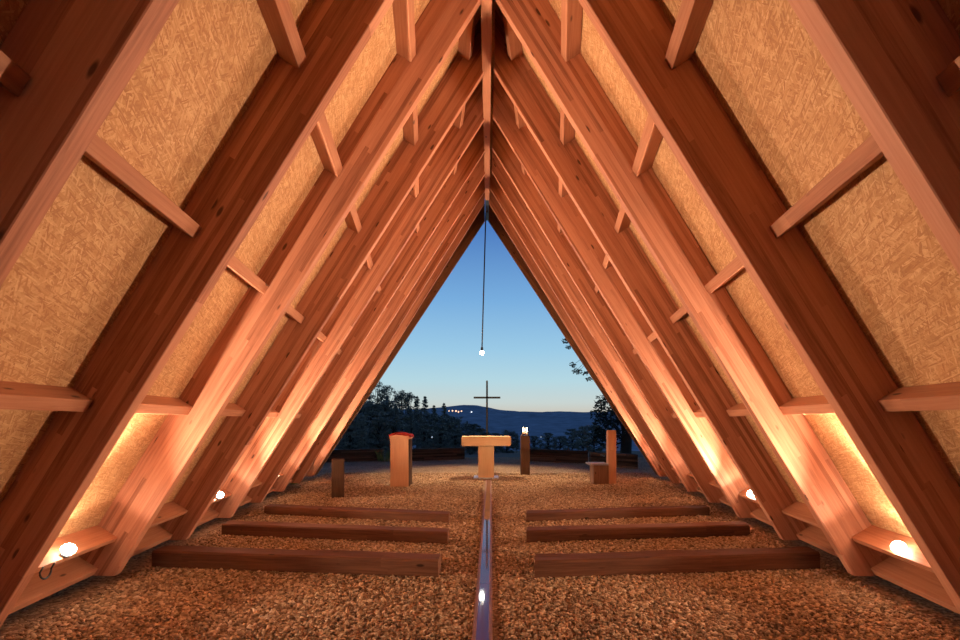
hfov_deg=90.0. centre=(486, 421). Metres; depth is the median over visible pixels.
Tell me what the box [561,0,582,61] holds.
piece
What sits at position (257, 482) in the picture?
board
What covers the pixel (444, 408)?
pine tree
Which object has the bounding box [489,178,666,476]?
rafter
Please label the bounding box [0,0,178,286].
rafter
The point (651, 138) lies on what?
piece
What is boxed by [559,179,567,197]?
piece
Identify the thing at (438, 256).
rafter
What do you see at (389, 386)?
leafy tree
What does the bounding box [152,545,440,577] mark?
bench timber
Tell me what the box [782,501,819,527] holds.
board
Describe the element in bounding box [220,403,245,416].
piece
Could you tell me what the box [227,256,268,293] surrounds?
piece
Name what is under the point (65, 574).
board
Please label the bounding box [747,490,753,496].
lamp
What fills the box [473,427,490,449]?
leafy tree
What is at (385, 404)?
leafy tree
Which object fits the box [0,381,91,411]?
piece
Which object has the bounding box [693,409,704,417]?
piece
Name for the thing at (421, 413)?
pine tree
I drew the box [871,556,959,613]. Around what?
board
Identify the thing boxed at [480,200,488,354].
pendant lamp
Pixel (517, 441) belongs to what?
pine tree
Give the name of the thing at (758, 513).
board
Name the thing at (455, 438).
leafy tree
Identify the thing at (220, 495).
lamp
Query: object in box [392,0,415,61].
piece
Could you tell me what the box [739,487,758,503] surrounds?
board
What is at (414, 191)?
piece
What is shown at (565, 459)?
wall timber
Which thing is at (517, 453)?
floor
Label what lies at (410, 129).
piece
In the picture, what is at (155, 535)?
board
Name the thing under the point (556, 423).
mountain ridge
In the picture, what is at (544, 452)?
wall timber
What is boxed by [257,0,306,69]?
piece
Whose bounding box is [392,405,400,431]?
pine tree
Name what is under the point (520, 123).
piece
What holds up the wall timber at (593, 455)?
on the wall timber at (623, 464)
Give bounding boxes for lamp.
[39,543,76,579]
[215,491,223,499]
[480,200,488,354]
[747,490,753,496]
[890,541,905,553]
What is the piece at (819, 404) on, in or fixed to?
attached to the wall at (758, 59)
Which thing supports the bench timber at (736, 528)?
on the floor at (15, 622)
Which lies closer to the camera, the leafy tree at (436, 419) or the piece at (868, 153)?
the piece at (868, 153)
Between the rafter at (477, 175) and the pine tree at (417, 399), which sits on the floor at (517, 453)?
the pine tree at (417, 399)
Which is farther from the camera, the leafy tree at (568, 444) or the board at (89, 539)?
the leafy tree at (568, 444)
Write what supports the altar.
on the floor at (15, 622)
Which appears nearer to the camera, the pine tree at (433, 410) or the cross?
the cross
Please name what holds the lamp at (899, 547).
attached to the board at (879, 539)
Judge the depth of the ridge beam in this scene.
5.36 m
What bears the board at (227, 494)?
attached to the wall at (208, 62)
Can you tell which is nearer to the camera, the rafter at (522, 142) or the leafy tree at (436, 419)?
the rafter at (522, 142)
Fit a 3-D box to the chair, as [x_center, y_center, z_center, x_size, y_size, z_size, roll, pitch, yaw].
[2.531,0.770,11.021,0.602,1.180,1.223,0,0,0]
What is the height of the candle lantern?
0.217 m
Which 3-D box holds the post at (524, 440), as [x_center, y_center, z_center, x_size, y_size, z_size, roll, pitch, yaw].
[0.985,0.855,12.410,0.225,1.010,0.225,0,0,0]
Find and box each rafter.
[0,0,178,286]
[0,0,393,627]
[79,0,480,575]
[158,18,483,539]
[210,79,484,517]
[247,124,484,502]
[272,154,485,491]
[292,176,484,482]
[305,192,484,476]
[315,204,484,474]
[488,205,657,474]
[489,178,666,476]
[490,159,679,482]
[492,119,723,502]
[492,136,698,491]
[493,73,759,517]
[494,10,810,539]
[495,0,889,575]
[578,0,959,612]
[788,0,959,275]
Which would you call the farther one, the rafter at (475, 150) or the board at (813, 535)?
the rafter at (475, 150)
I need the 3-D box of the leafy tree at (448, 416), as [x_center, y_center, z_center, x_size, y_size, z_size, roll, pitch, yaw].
[-4.451,1.661,61.977,5.533,5.280,5.957,0,0,-22]
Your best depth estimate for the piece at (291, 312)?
4.93 m
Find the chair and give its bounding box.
[586,430,615,483]
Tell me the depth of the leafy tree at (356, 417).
40.06 m
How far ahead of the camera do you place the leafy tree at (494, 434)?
54.72 m
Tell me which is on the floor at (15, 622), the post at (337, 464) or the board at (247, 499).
the post at (337, 464)
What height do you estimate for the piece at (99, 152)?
0.142 m
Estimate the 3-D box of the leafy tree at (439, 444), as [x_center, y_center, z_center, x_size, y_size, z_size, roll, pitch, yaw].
[-4.153,1.649,41.934,2.806,2.754,2.593,0,0,-18]
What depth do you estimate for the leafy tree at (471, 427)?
59.66 m
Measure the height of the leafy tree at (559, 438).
1.883 m
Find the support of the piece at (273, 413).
attached to the wall at (208, 62)
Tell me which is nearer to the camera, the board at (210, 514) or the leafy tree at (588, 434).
the board at (210, 514)
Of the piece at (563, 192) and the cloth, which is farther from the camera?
the cloth
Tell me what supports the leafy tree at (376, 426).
on the floor at (517, 453)
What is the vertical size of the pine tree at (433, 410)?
7.098 m
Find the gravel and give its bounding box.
[0,472,959,639]
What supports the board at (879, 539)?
attached to the rafter at (535, 23)
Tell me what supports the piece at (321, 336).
attached to the wall at (208, 62)
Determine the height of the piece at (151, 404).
0.142 m
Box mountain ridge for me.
[334,405,639,450]
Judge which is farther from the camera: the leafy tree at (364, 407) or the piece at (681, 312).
the leafy tree at (364, 407)
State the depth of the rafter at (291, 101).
2.80 m
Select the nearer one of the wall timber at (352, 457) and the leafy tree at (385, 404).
the wall timber at (352, 457)
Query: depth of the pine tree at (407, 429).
37.96 m
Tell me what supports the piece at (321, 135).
attached to the wall at (208, 62)
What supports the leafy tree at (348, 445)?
on the floor at (517, 453)
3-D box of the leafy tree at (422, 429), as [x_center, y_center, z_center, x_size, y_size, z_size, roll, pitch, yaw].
[-5.218,1.469,39.929,2.599,2.760,2.813,0,0,16]
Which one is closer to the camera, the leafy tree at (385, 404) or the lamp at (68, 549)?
the lamp at (68, 549)
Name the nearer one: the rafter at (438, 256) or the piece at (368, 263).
the piece at (368, 263)
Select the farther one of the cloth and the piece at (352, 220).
the cloth
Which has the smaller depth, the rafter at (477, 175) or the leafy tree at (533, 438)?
the rafter at (477, 175)
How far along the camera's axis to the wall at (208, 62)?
2.54 m
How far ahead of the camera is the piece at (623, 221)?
4.99 m
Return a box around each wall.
[0,0,480,571]
[490,0,959,571]
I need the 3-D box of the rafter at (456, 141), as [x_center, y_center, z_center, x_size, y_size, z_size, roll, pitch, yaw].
[-1.938,-1.747,6.491,3.866,6.073,0.089,0,0,0]
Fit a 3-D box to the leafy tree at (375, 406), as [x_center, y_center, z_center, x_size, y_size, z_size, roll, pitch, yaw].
[-10.940,0.604,45.887,4.648,4.936,5.030,0,0,5]
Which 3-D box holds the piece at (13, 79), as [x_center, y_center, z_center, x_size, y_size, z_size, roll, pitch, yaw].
[-1.506,-1.139,1.018,0.161,0.142,1.159,0,0,-8]
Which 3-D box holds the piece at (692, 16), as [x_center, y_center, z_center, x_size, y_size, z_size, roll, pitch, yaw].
[1.036,-2.119,2.234,0.161,0.142,1.160,0,0,8]
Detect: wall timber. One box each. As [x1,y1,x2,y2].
[326,454,383,461]
[330,449,383,455]
[412,448,464,454]
[412,453,464,460]
[530,449,587,456]
[530,455,587,462]
[589,452,637,461]
[589,458,637,468]
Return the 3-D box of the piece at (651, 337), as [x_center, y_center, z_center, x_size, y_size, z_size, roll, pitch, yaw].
[2.155,-1.139,5.883,0.161,0.142,1.159,0,0,8]
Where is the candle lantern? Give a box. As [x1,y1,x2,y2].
[522,427,528,435]
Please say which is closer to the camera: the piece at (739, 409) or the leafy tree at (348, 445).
the piece at (739, 409)
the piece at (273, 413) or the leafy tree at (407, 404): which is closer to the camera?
the piece at (273, 413)
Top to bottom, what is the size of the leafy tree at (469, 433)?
2.465 m
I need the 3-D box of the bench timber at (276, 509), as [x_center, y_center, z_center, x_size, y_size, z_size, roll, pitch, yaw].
[-1.897,1.297,6.870,2.878,0.125,0.233,0,0,12]
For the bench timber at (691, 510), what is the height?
0.124 m
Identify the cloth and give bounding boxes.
[389,432,413,437]
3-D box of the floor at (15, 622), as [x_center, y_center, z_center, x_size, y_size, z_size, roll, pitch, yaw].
[0.000,1.360,8.250,31.409,0.001,20.500,0,0,0]
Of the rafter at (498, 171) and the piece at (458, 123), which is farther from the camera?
the rafter at (498, 171)
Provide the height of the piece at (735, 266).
0.142 m
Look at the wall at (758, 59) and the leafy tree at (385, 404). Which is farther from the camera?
the leafy tree at (385, 404)
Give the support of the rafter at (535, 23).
attached to the wall at (758, 59)
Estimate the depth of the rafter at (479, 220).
12.79 m
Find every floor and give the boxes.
[0,457,959,639]
[384,451,643,456]
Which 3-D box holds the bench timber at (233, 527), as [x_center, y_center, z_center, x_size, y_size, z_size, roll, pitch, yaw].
[-1.811,1.289,5.656,2.819,0.143,0.234,0,0,9]
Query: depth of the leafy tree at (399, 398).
59.60 m
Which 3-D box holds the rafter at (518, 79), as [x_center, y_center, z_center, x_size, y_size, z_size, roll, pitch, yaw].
[1.866,-1.615,5.275,3.572,5.809,0.089,0,0,0]
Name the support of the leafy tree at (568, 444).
on the floor at (517, 453)
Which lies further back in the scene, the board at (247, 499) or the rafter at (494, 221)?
the rafter at (494, 221)
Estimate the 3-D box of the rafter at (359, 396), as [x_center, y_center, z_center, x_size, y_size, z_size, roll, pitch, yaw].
[-2.285,-2.275,11.357,4.463,7.130,0.089,0,0,0]
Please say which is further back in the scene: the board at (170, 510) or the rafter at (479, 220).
the rafter at (479, 220)
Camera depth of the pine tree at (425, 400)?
63.84 m
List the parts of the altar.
plate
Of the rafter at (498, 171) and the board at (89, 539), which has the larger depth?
the rafter at (498, 171)
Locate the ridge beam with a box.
[481,0,491,199]
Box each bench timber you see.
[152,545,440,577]
[221,520,448,543]
[264,504,449,522]
[526,505,709,521]
[526,521,749,542]
[535,546,819,577]
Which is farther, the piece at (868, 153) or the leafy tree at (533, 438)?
the leafy tree at (533, 438)
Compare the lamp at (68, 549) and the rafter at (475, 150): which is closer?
the lamp at (68, 549)
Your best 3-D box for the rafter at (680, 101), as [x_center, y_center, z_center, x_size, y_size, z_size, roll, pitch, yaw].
[1.688,-1.350,2.842,3.291,5.281,0.089,0,0,0]
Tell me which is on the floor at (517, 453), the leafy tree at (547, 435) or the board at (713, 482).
the leafy tree at (547, 435)
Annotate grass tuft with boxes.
[375,449,389,461]
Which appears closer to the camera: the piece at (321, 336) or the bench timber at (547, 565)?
the bench timber at (547, 565)
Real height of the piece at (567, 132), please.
0.142 m
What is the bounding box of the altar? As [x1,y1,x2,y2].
[461,436,510,478]
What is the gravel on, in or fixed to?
on the floor at (15, 622)
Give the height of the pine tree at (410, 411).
5.053 m
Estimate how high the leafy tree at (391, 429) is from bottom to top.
2.820 m
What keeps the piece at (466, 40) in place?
attached to the rafter at (463, 76)
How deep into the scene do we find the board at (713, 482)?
7.49 m
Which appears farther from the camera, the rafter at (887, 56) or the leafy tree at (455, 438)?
the leafy tree at (455, 438)
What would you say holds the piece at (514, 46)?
attached to the wall at (758, 59)
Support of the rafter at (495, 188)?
attached to the wall at (758, 59)
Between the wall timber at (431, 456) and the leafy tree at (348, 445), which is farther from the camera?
the leafy tree at (348, 445)
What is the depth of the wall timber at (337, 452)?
16.58 m
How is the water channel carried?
on the floor at (15, 622)
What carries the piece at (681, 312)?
attached to the wall at (758, 59)
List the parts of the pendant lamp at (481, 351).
bracket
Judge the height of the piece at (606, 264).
0.142 m
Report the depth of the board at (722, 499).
7.48 m
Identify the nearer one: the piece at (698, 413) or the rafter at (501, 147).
the piece at (698, 413)
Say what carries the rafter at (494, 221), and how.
attached to the wall at (758, 59)
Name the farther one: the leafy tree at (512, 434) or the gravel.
the leafy tree at (512, 434)
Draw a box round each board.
[9,556,97,613]
[35,525,117,572]
[130,525,172,557]
[149,501,187,527]
[197,507,219,525]
[211,488,231,503]
[239,495,251,506]
[250,479,261,488]
[709,479,719,487]
[719,495,730,506]
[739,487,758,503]
[750,507,771,525]
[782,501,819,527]
[796,525,838,557]
[852,525,933,572]
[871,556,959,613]
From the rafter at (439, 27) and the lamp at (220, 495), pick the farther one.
the lamp at (220, 495)
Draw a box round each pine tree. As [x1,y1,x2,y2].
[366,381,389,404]
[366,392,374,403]
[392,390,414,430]
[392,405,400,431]
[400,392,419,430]
[405,422,413,447]
[407,408,416,442]
[412,396,421,447]
[413,411,426,444]
[421,396,429,438]
[431,405,438,421]
[441,403,446,416]
[513,433,519,450]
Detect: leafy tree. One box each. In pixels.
[335,416,368,448]
[335,420,368,448]
[352,405,385,448]
[360,403,395,445]
[360,417,395,454]
[362,399,411,438]
[375,420,407,452]
[378,385,398,439]
[411,423,439,448]
[415,413,450,446]
[425,425,454,447]
[429,415,461,444]
[434,415,468,447]
[442,428,468,450]
[459,431,478,454]
[462,423,484,452]
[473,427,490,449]
[492,433,503,452]
[496,429,519,452]
[530,436,542,448]
[537,432,556,448]
[551,436,567,449]
[561,338,631,453]
[562,429,579,449]
[569,426,591,450]
[576,424,605,451]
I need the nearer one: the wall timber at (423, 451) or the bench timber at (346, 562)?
the bench timber at (346, 562)
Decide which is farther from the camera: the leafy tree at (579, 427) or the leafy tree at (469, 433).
the leafy tree at (469, 433)
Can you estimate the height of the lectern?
1.090 m
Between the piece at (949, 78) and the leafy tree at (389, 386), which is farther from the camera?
the leafy tree at (389, 386)
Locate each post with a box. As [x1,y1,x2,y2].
[332,458,343,497]
[520,435,529,474]
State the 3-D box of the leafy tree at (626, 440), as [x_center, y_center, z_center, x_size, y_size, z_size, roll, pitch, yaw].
[5.538,-2.086,21.434,4.888,7.523,2.614,0,0,-5]
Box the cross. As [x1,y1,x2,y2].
[474,381,499,435]
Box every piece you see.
[0,50,30,96]
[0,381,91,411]
[83,135,200,237]
[135,395,191,414]
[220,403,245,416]
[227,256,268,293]
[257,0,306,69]
[267,408,278,417]
[286,305,304,323]
[310,113,342,176]
[317,332,326,341]
[344,204,361,233]
[364,255,372,268]
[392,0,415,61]
[403,106,417,145]
[409,178,418,197]
[453,104,465,128]
[458,11,476,60]
[503,14,522,60]
[514,106,525,128]
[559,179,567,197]
[560,107,574,145]
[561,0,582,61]
[602,255,611,268]
[614,206,630,233]
[632,114,662,176]
[647,332,656,341]
[665,0,713,69]
[669,306,687,323]
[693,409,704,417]
[704,257,743,293]
[726,403,750,416]
[769,135,883,237]
[779,395,834,414]
[878,381,959,411]
[936,56,959,96]
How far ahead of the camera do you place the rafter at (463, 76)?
5.23 m
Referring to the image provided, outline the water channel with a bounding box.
[472,479,492,639]
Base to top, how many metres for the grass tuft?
0.459 m
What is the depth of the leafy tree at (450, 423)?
57.34 m
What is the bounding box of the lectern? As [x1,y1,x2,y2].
[389,435,412,486]
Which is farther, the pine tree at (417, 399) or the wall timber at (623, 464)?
the pine tree at (417, 399)
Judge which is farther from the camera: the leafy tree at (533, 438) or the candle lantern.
the leafy tree at (533, 438)
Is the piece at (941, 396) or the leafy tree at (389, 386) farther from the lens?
the leafy tree at (389, 386)
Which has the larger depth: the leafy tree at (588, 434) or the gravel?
the leafy tree at (588, 434)
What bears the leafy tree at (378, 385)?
on the floor at (517, 453)

